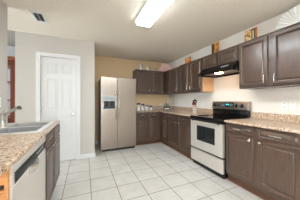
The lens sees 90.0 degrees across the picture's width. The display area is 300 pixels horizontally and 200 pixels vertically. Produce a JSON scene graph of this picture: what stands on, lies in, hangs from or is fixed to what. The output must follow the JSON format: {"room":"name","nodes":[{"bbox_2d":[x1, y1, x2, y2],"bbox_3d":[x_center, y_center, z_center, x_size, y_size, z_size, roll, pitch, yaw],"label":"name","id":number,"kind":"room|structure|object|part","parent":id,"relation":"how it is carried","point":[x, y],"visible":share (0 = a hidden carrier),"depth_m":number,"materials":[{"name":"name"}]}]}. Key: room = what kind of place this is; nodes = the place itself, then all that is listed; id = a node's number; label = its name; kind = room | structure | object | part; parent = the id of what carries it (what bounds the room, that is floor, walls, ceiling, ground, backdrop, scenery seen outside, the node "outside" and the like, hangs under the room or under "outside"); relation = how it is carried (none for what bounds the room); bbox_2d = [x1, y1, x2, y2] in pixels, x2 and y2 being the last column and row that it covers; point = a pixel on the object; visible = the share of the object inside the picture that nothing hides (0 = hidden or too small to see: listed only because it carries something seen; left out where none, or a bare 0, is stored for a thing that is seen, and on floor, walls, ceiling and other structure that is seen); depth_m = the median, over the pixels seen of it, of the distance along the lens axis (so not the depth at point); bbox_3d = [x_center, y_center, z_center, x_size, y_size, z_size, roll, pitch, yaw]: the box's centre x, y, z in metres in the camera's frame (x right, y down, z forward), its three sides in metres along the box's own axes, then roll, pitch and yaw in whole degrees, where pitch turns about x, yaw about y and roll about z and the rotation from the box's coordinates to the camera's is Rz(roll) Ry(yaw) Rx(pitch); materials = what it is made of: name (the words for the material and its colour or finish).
{"room":"kitchen","nodes":[
{"label":"kitchen","id":0,"kind":"room"},
{"bbox_2d":[0,0,7,122],"bbox_3d":[-1.395,-0.005,0.730,0.120,2.440,2.650,0,0,-23],"label":"wall","id":1,"kind":"structure","parent":0,"point":[3,8],"depth_m":1.89,"materials":[{"name":"beige paint"}]},
{"bbox_2d":[15,31,94,154],"bbox_3d":[-1.808,-0.005,2.977,1.330,2.440,0.100,0,0,-23],"label":"wall","id":2,"kind":"structure","parent":0,"point":[26,44],"depth_m":2.85,"materials":[{"name":"beige paint"}]},
{"bbox_2d":[36,51,79,159],"bbox_3d":[-1.772,0.158,2.928,0.749,2.115,0.018,0,0,-23],"label":"trim","id":3,"kind":"structure","parent":2,"relation":"attached to","point":[38,54],"depth_m":2.89,"materials":[{"name":"white paint"}]},
{"bbox_2d":[40,56,76,160],"bbox_3d":[-1.773,0.189,2.923,0.610,2.023,0.106,0,0,-23],"label":"door","id":4,"kind":"structure","parent":2,"relation":"in","point":[58,75],"depth_m":2.96,"materials":[{"name":"white paint"}]},
{"bbox_3d":[-1.886,-0.615,2.887,0.175,0.200,0.010,0,0,-23],"label":"panel","id":5,"kind":"part","parent":4,"relation":"part of","materials":[{"name":"white paint"}]},
{"bbox_3d":[-1.886,-0.115,2.887,0.175,0.580,0.010,0,0,-23],"label":"panel","id":6,"kind":"part","parent":4,"relation":"part of","materials":[{"name":"white paint"}]},
{"bbox_3d":[-1.886,0.655,2.887,0.175,0.680,0.010,0,0,-23],"label":"panel","id":7,"kind":"part","parent":4,"relation":"part of","materials":[{"name":"white paint"}]},
{"bbox_3d":[-1.661,-0.615,2.985,0.175,0.200,0.010,0,0,-23],"label":"panel","id":8,"kind":"part","parent":4,"relation":"part of","materials":[{"name":"white paint"}]},
{"bbox_3d":[-1.661,-0.115,2.985,0.175,0.580,0.010,0,0,-23],"label":"panel","id":9,"kind":"part","parent":4,"relation":"part of","materials":[{"name":"white paint"}]},
{"bbox_3d":[-1.661,0.655,2.985,0.175,0.680,0.010,0,0,-23],"label":"panel","id":10,"kind":"part","parent":4,"relation":"part of","materials":[{"name":"white paint"}]},
{"bbox_2d":[80,153,94,158],"bbox_3d":[-1.779,1.167,2.927,1.343,0.095,0.013,0,0,-23],"label":"baseboard","id":11,"kind":"structure","parent":2,"relation":"attached to","point":[89,155],"depth_m":3.13,"materials":[{"name":"white paint"}]},
{"bbox_2d":[8,46,167,140],"bbox_3d":[-2.475,-0.005,3.788,6.670,2.440,0.120,0,0,-23],"label":"wall","id":12,"kind":"structure","parent":0,"point":[104,66],"depth_m":4.40,"materials":[{"name":"beige paint"}]},
{"bbox_2d":[133,69,163,94],"bbox_3d":[-0.043,-0.527,4.570,0.900,0.705,0.376,0,0,-23],"label":"upper cabinet","id":13,"kind":"object","parent":12,"relation":"attached to","point":[150,82],"visible":0.97,"depth_m":4.42,"materials":[{"name":"brown wood"}]},
{"bbox_3d":[-0.195,-0.531,4.354,0.419,0.667,0.024,0,0,-23],"label":"door","id":14,"kind":"part","parent":13,"relation":"part of","materials":[{"name":"brown wood"}]},
{"bbox_3d":[0.228,-0.531,4.537,0.398,0.667,0.024,0,0,-23],"label":"door","id":15,"kind":"part","parent":13,"relation":"part of","materials":[{"name":"brown wood"}]},
{"bbox_2d":[2,0,299,63],"bbox_3d":[-1.024,-1.265,0.603,6.800,0.080,7.120,0,0,-23],"label":"ceiling","id":16,"kind":"structure","parent":0,"point":[185,27],"depth_m":2.40,"materials":[{"name":"white paint"}]},
{"bbox_2d":[29,10,48,23],"bbox_3d":[-1.632,-1.219,2.214,0.170,0.012,0.330,0,0,-23],"label":"ceiling vent","id":17,"kind":"object","parent":16,"relation":"in","point":[39,17],"visible":1,"depth_m":2.19,"materials":[{"name":"white metal"}]},
{"bbox_2d":[135,0,172,27],"bbox_3d":[0.137,-1.186,1.771,0.270,0.078,1.240,0,0,-23],"label":"ceiling light","id":18,"kind":"object","parent":16,"relation":"attached to","point":[151,10],"visible":1,"depth_m":1.97,"materials":[{"name":"white plastic"}]},
{"bbox_2d":[51,142,262,199],"bbox_3d":[-1.024,1.245,0.603,6.800,0.060,7.120,0,0,-23],"label":"floor","id":19,"kind":"structure","parent":0,"point":[154,171],"depth_m":2.32,"materials":[{"name":"tile"}]},
{"bbox_2d":[0,169,8,199],"bbox_3d":[-0.961,0.773,0.618,0.583,0.883,0.018,0,0,-23],"label":"end panel","id":20,"kind":"object","parent":19,"relation":"on","point":[4,178],"visible":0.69,"depth_m":0.72,"materials":[{"name":"brown wood"}]},
{"bbox_2d":[8,56,14,122],"bbox_3d":[-3.450,0.160,3.039,1.230,2.110,0.429,0,0,-23],"label":"hutch","id":21,"kind":"object","parent":19,"relation":"on","point":[11,60],"visible":0.26,"depth_m":3.12,"materials":[{"name":"brown wood"}]},
{"bbox_3d":[-2.942,0.190,3.289,0.060,2.050,0.375,0,0,-23],"label":"panel","id":22,"kind":"part","parent":21,"relation":"part of","materials":[{"name":"brown wood"}]},
{"bbox_2d":[9,136,45,199],"bbox_3d":[-1.082,0.774,0.964,0.616,0.878,0.700,0,0,-23],"label":"dishwasher","id":23,"kind":"object","parent":19,"relation":"on","point":[27,174],"visible":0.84,"depth_m":0.99,"materials":[{"name":"grey paint"}]},
{"bbox_3d":[-0.710,0.410,0.761,0.026,0.063,0.032,0,0,-23],"label":"trim","id":24,"kind":"part","parent":23,"relation":"part of","materials":[{"name":"silver metal"}]},
{"bbox_3d":[-0.843,0.356,1.068,0.026,0.043,0.700,0,0,-23],"label":"trim","id":25,"kind":"part","parent":23,"relation":"part of","materials":[{"name":"silver metal"}]},
{"bbox_3d":[-0.849,0.410,1.081,0.026,0.063,0.662,0,0,-23],"label":"control panel","id":26,"kind":"part","parent":23,"relation":"part of","materials":[{"name":"black plastic"}]},
{"bbox_3d":[-0.808,0.469,1.063,0.034,0.072,0.170,0,0,-23],"label":"handle","id":27,"kind":"part","parent":23,"relation":"part of","materials":[{"name":"metal"}]},
{"bbox_2d":[45,124,59,199],"bbox_3d":[-1.398,0.773,1.685,0.628,0.883,0.860,0,0,-23],"label":"base cabinet","id":28,"kind":"object","parent":19,"relation":"on","point":[52,142],"visible":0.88,"depth_m":1.68,"materials":[{"name":"brown wood"}]},
{"bbox_2d":[0,121,59,175],"bbox_3d":[-1.209,0.315,1.201,0.595,0.030,1.925,0,0,-23],"label":"countertop","id":29,"kind":"structure","parent":28,"relation":"on","point":[13,147],"depth_m":1.01,"materials":[{"name":"stone"}]},
{"bbox_2d":[0,106,21,126],"bbox_3d":[-1.532,0.176,1.627,0.317,0.231,0.090,0,0,21],"label":"faucet","id":30,"kind":"object","parent":29,"relation":"on","point":[3,115],"visible":0.99,"depth_m":1.62,"materials":[{"name":"silver metal"}]},
{"bbox_3d":[-1.612,0.216,1.645,0.064,0.152,0.064,0,0,-23],"label":"post","id":31,"kind":"part","parent":30,"relation":"part of","materials":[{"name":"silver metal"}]},
{"bbox_3d":[-1.528,0.131,1.628,0.254,0.128,0.031,0,0,11],"label":"spout","id":32,"kind":"part","parent":30,"relation":"part of","materials":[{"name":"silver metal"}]},
{"bbox_2d":[0,121,55,134],"bbox_3d":[-1.404,0.382,1.642,0.520,0.180,0.770,0,0,-23],"label":"sink","id":33,"kind":"object","parent":29,"relation":"in","point":[24,127],"visible":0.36,"depth_m":1.65,"materials":[{"name":"silver metal"}]},
{"bbox_2d":[0,126,43,132],"bbox_3d":[-1.302,0.382,1.496,0.361,0.180,0.332,0,0,-23],"label":"basin","id":34,"kind":"object","parent":33,"relation":"in","point":[24,128],"depth_m":1.61,"materials":[{"name":"silver metal"}]},
{"bbox_2d":[9,122,48,126],"bbox_3d":[-1.441,0.382,1.816,0.361,0.180,0.332,0,0,-23],"label":"basin","id":35,"kind":"object","parent":33,"relation":"in","point":[28,124],"depth_m":1.92,"materials":[{"name":"silver metal"}]},
{"bbox_3d":[-1.066,0.406,1.593,0.024,0.127,0.383,0,0,-23],"label":"drawer","id":36,"kind":"part","parent":28,"relation":"part of","materials":[{"name":"brown wood"}]},
{"bbox_3d":[-1.066,0.776,1.593,0.024,0.578,0.383,0,0,-23],"label":"door","id":37,"kind":"part","parent":28,"relation":"part of","materials":[{"name":"brown wood"}]},
{"bbox_3d":[-1.235,0.406,1.983,0.024,0.127,0.398,0,0,-23],"label":"drawer","id":38,"kind":"part","parent":28,"relation":"part of","materials":[{"name":"brown wood"}]},
{"bbox_3d":[-1.235,0.776,1.983,0.024,0.578,0.398,0,0,-23],"label":"door","id":39,"kind":"part","parent":28,"relation":"part of","materials":[{"name":"brown wood"}]},
{"bbox_2d":[98,76,135,151],"bbox_3d":[-0.874,0.333,3.919,0.843,1.765,0.794,0,0,-23],"label":"refrigerator","id":40,"kind":"object","parent":19,"relation":"on","point":[116,96],"visible":1,"depth_m":3.60,"materials":[{"name":"grey paint"}]},
{"bbox_3d":[-0.971,0.310,3.543,0.366,1.680,0.074,0,0,-23],"label":"freezer door","id":41,"kind":"part","parent":40,"relation":"part of","materials":[{"name":"silver metal"}]},
{"bbox_3d":[-0.949,0.060,3.511,0.290,0.320,0.010,0,0,-23],"label":"dispenser frame","id":42,"kind":"part","parent":40,"relation":"part of","materials":[{"name":"grey plastic"}]},
{"bbox_3d":[-0.805,0.130,3.546,0.026,0.675,0.056,0,0,-23],"label":"handle","id":43,"kind":"part","parent":40,"relation":"part of","materials":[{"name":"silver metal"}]},
{"bbox_3d":[-0.580,0.310,3.712,0.469,1.680,0.074,0,0,-23],"label":"fridge door","id":44,"kind":"part","parent":40,"relation":"part of","materials":[{"name":"silver metal"}]},
{"bbox_2d":[136,112,159,144],"bbox_3d":[-0.160,0.773,4.356,0.740,0.883,0.676,0,0,-23],"label":"base cabinet","id":45,"kind":"object","parent":19,"relation":"on","point":[147,123],"visible":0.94,"depth_m":4.10,"materials":[{"name":"brown wood"}]},
{"bbox_3d":[-0.197,0.402,4.026,0.280,0.122,0.024,0,0,-23],"label":"drawer","id":46,"kind":"part","parent":45,"relation":"part of","materials":[{"name":"brown wood"}]},
{"bbox_3d":[-0.197,0.761,4.026,0.280,0.563,0.024,0,0,-23],"label":"door","id":47,"kind":"part","parent":45,"relation":"part of","materials":[{"name":"brown wood"}]},
{"bbox_3d":[0.124,0.402,4.165,0.280,0.122,0.024,0,0,-23],"label":"drawer","id":48,"kind":"part","parent":45,"relation":"part of","materials":[{"name":"brown wood"}]},
{"bbox_3d":[0.124,0.761,4.165,0.280,0.563,0.024,0,0,-23],"label":"door","id":49,"kind":"part","parent":45,"relation":"part of","materials":[{"name":"brown wood"}]},
{"bbox_2d":[159,112,170,146],"bbox_3d":[0.519,0.773,4.420,0.669,0.883,1.094,0,0,-23],"label":"base cabinet","id":50,"kind":"object","parent":19,"relation":"on","point":[164,117],"visible":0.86,"depth_m":3.98,"materials":[{"name":"brown wood"}]},
{"bbox_3d":[0.404,0.761,3.960,0.024,0.563,0.246,0,0,-23],"label":"door","id":51,"kind":"part","parent":50,"relation":"part of","materials":[{"name":"brown wood"}]},
{"bbox_2d":[136,106,212,116],"bbox_3d":[0.379,0.264,3.864,1.368,0.132,2.006,0,0,-23],"label":"countertop","id":52,"kind":"structure","parent":50,"relation":"on","point":[185,111],"depth_m":3.94,"materials":[{"name":"stone"}]},
{"bbox_2d":[193,105,196,113],"bbox_3d":[0.977,0.207,3.279,0.092,0.185,0.092,0,0,-23],"label":"utensil crock","id":53,"kind":"object","parent":52,"relation":"on","point":[194,106],"visible":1,"depth_m":3.24,"materials":[{"name":"white ceramic"}]},
{"bbox_2d":[169,113,191,159],"bbox_3d":[0.915,0.773,3.500,0.674,0.883,0.905,0,0,-23],"label":"base cabinet","id":54,"kind":"object","parent":19,"relation":"on","point":[179,125],"visible":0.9,"depth_m":3.31,"materials":[{"name":"brown wood"}]},
{"bbox_3d":[0.552,0.402,3.617,0.024,0.122,0.374,0,0,-23],"label":"drawer","id":55,"kind":"part","parent":54,"relation":"part of","materials":[{"name":"brown wood"}]},
{"bbox_3d":[0.552,0.761,3.617,0.024,0.563,0.374,0,0,-23],"label":"door","id":56,"kind":"part","parent":54,"relation":"part of","materials":[{"name":"brown wood"}]},
{"bbox_3d":[0.731,0.402,3.205,0.024,0.122,0.450,0,0,-23],"label":"drawer","id":57,"kind":"part","parent":54,"relation":"part of","materials":[{"name":"brown wood"}]},
{"bbox_3d":[0.731,0.761,3.205,0.024,0.563,0.450,0,0,-23],"label":"door","id":58,"kind":"part","parent":54,"relation":"part of","materials":[{"name":"brown wood"}]},
{"bbox_2d":[190,101,250,178],"bbox_3d":[1.219,0.622,2.716,0.714,1.187,0.758,0,0,-23],"label":"range","id":59,"kind":"object","parent":19,"relation":"on","point":[208,131],"visible":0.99,"depth_m":2.56,"materials":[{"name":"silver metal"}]},
{"bbox_3d":[0.921,0.370,2.586,0.064,0.045,0.618,0,0,-23],"label":"handle","id":60,"kind":"part","parent":59,"relation":"part of","materials":[{"name":"black plastic"}]},
{"bbox_3d":[0.966,1.022,2.606,0.044,0.217,0.734,0,0,-23],"label":"storage drawer","id":61,"kind":"part","parent":59,"relation":"part of","materials":[{"name":"silver metal"}]},
{"bbox_3d":[0.966,0.628,2.606,0.044,0.503,0.734,0,0,-23],"label":"oven door","id":62,"kind":"part","parent":59,"relation":"part of","materials":[{"name":"silver metal"}]},
{"bbox_3d":[1.000,1.205,2.621,0.020,0.020,0.698,0,0,-23],"label":"kick plate","id":63,"kind":"part","parent":59,"relation":"part of","materials":[{"name":"black plastic"}]},
{"bbox_2d":[190,114,245,121],"bbox_3d":[1.215,0.311,2.714,0.612,0.036,0.758,0,0,-23],"label":"cooktop","id":64,"kind":"object","parent":59,"relation":"in","point":[206,117],"depth_m":2.62,"materials":[{"name":"black glass"}]},
{"bbox_3d":[1.461,0.094,2.832,0.022,0.082,0.263,0,0,-23],"label":"display panel","id":65,"kind":"part","parent":59,"relation":"part of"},
{"bbox_3d":[1.500,0.103,2.837,0.102,0.151,0.758,0,0,-23],"label":"control panel","id":66,"kind":"part","parent":59,"relation":"part of","materials":[{"name":"silver metal"}]},
{"bbox_2d":[226,122,299,199],"bbox_3d":[1.581,0.773,1.962,0.674,0.883,0.900,0,0,-23],"label":"base cabinet","id":67,"kind":"object","parent":19,"relation":"on","point":[265,163],"visible":0.99,"depth_m":1.78,"materials":[{"name":"brown wood"}]},
{"bbox_3d":[1.222,0.402,2.072,0.024,0.122,0.390,0,0,-23],"label":"drawer","id":68,"kind":"part","parent":67,"relation":"part of","materials":[{"name":"brown wood"}]},
{"bbox_3d":[1.222,0.761,2.072,0.024,0.563,0.390,0,0,-23],"label":"door","id":69,"kind":"part","parent":67,"relation":"part of","materials":[{"name":"brown wood"}]},
{"bbox_3d":[1.363,1.208,1.868,0.012,0.013,0.898,0,0,-23],"label":"shoe molding","id":70,"kind":"part","parent":67,"relation":"part of","materials":[{"name":"brown wood"}]},
{"bbox_2d":[224,112,299,133],"bbox_3d":[1.594,0.264,1.956,0.656,0.132,0.922,0,0,-23],"label":"countertop","id":71,"kind":"structure","parent":67,"relation":"on","point":[280,122],"depth_m":2.00,"materials":[{"name":"stone"}]},
{"bbox_3d":[1.405,0.402,1.649,0.024,0.122,0.405,0,0,-23],"label":"drawer","id":72,"kind":"part","parent":67,"relation":"part of","materials":[{"name":"brown wood"}]},
{"bbox_3d":[1.405,0.761,1.649,0.024,0.563,0.405,0,0,-23],"label":"door","id":73,"kind":"part","parent":67,"relation":"part of","materials":[{"name":"brown wood"}]},
{"bbox_2d":[168,11,299,117],"bbox_3d":[2.036,-0.005,1.929,0.130,2.440,7.120,0,0,-23],"label":"wall","id":74,"kind":"structure","parent":0,"point":[226,88],"depth_m":2.74,"materials":[{"name":"paint"}]},
{"bbox_2d":[161,67,188,94],"bbox_3d":[0.662,-0.527,4.461,0.374,0.705,1.132,0,0,-23],"label":"upper cabinet","id":75,"kind":"object","parent":74,"relation":"attached to","point":[171,77],"visible":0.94,"depth_m":4.22,"materials":[{"name":"brown wood"}]},
{"bbox_2d":[159,63,171,71],"bbox_3d":[0.487,-1.016,4.718,0.389,0.264,0.031,0,0,2],"label":"fan","id":76,"kind":"object","parent":75,"relation":"on","point":[164,67],"visible":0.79,"depth_m":4.71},
{"bbox_3d":[0.647,-0.531,4.150,0.024,0.667,0.450,0,0,-23],"label":"door","id":77,"kind":"part","parent":75,"relation":"part of","materials":[{"name":"brown wood"}]},
{"bbox_2d":[179,58,213,92],"bbox_3d":[1.050,-0.533,3.563,0.374,0.717,0.820,0,0,-23],"label":"upper cabinet","id":78,"kind":"object","parent":74,"relation":"attached to","point":[189,81],"visible":0.95,"depth_m":3.37,"materials":[{"name":"brown wood"}]},
{"bbox_3d":[0.841,-0.531,3.703,0.024,0.667,0.373,0,0,-23],"label":"door","id":79,"kind":"part","parent":78,"relation":"part of","materials":[{"name":"brown wood"}]},
{"bbox_2d":[185,56,190,62],"bbox_3d":[0.996,-1.000,3.941,0.017,0.235,0.230,0,0,-23],"label":"plaque","id":80,"kind":"object","parent":78,"relation":"on","point":[188,59],"visible":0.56,"depth_m":3.91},
{"bbox_3d":[1.010,-0.531,3.314,0.024,0.667,0.366,0,0,-23],"label":"door","id":81,"kind":"part","parent":78,"relation":"part of","materials":[{"name":"brown wood"}]},
{"bbox_3d":[1.243,-0.400,3.201,0.306,0.447,0.003,0,0,-23],"label":"panel","id":82,"kind":"part","parent":78,"relation":"part of","materials":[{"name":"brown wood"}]},
{"bbox_2d":[202,44,238,68],"bbox_3d":[1.393,-0.759,2.821,0.336,0.265,0.812,0,0,-23],"label":"upper cabinet","id":83,"kind":"object","parent":74,"relation":"attached to","point":[231,54],"visible":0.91,"depth_m":2.67,"materials":[{"name":"brown wood"}]},
{"bbox_3d":[1.167,-0.752,2.949,0.024,0.225,0.371,0,0,-23],"label":"door","id":84,"kind":"part","parent":83,"relation":"part of","materials":[{"name":"brown wood"}]},
{"bbox_2d":[212,42,218,53],"bbox_3d":[1.354,-1.032,3.113,0.017,0.300,0.185,0,0,-23],"label":"plaque","id":85,"kind":"object","parent":83,"relation":"on","point":[215,47],"visible":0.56,"depth_m":3.10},
{"bbox_2d":[214,42,217,52],"bbox_3d":[1.359,-1.032,3.084,0.003,0.276,0.113,0,0,-23],"label":"picture","id":86,"kind":"object","parent":85,"relation":"attached to","point":[215,44],"depth_m":3.08},
{"bbox_2d":[198,61,238,77],"bbox_3d":[1.337,-0.547,2.767,0.483,0.155,0.758,0,0,-23],"label":"range hood","id":87,"kind":"object","parent":83,"relation":"attached to","point":[232,68],"visible":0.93,"depth_m":2.70,"materials":[{"name":"black metal"}]},
{"bbox_3d":[1.264,-0.886,2.766,0.032,0.012,0.812,0,0,-23],"label":"molding","id":88,"kind":"part","parent":83,"relation":"part of","materials":[{"name":"brown wood"}]},
{"bbox_3d":[1.329,-0.752,2.577,0.024,0.225,0.380,0,0,-23],"label":"door","id":89,"kind":"part","parent":83,"relation":"part of","materials":[{"name":"brown wood"}]},
{"bbox_2d":[239,22,299,89],"bbox_3d":[1.722,-0.533,2.013,0.374,0.717,0.925,0,0,-23],"label":"upper cabinet","id":90,"kind":"object","parent":74,"relation":"attached to","point":[272,59],"visible":1,"depth_m":1.98,"materials":[{"name":"brown wood"}]},
{"bbox_2d":[245,27,256,41],"bbox_3d":[1.641,-1.018,2.450,0.018,0.270,0.195,0,0,-23],"label":"plaque","id":91,"kind":"object","parent":90,"relation":"on","point":[250,34],"visible":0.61,"depth_m":2.43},
{"bbox_2d":[245,30,250,41],"bbox_3d":[1.620,-1.018,2.481,0.003,0.246,0.111,0,0,-23],"label":"picture","id":92,"kind":"object","parent":91,"relation":"attached to","point":[247,33],"depth_m":2.49},
{"bbox_3d":[1.496,-0.531,2.190,0.024,0.667,0.398,0,0,-23],"label":"door","id":93,"kind":"part","parent":90,"relation":"part of","materials":[{"name":"brown wood"}]},
{"bbox_3d":[1.611,-0.886,1.965,0.032,0.012,0.925,0,0,-23],"label":"molding","id":94,"kind":"part","parent":90,"relation":"part of","materials":[{"name":"brown wood"}]},
{"bbox_3d":[1.678,-0.531,1.770,0.024,0.667,0.400,0,0,-23],"label":"door","id":95,"kind":"part","parent":90,"relation":"part of","materials":[{"name":"brown wood"}]},
{"bbox_2d":[275,4,299,30],"bbox_3d":[1.853,-1.034,1.877,0.031,0.302,0.486,0,0,-23],"label":"fan","id":96,"kind":"object","parent":90,"relation":"on","point":[292,16],"visible":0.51,"depth_m":1.94,"materials":[{"name":"white paper"}]},
{"bbox_2d":[252,112,299,122],"bbox_3d":[1.885,0.249,2.082,0.021,0.102,0.922,0,0,-23],"label":"backsplash","id":97,"kind":"structure","parent":74,"relation":"attached to","point":[268,116],"depth_m":2.16,"materials":[{"name":"stone"}]},
{"bbox_2d":[281,101,287,109],"bbox_3d":[1.884,0.075,2.105,0.008,0.116,0.072,0,0,-23],"label":"outlet","id":98,"kind":"object","parent":74,"relation":"attached to","point":[284,104],"visible":1,"depth_m":2.10,"materials":[{"name":"white plastic"}]},
{"bbox_2d":[289,102,295,110],"bbox_3d":[1.921,0.085,2.021,0.006,0.116,0.072,0,0,-23],"label":"blank wall plate","id":99,"kind":"object","parent":74,"relation":"attached to","point":[292,105],"visible":1,"depth_m":2.02,"materials":[{"name":"white plastic"}]}
]}

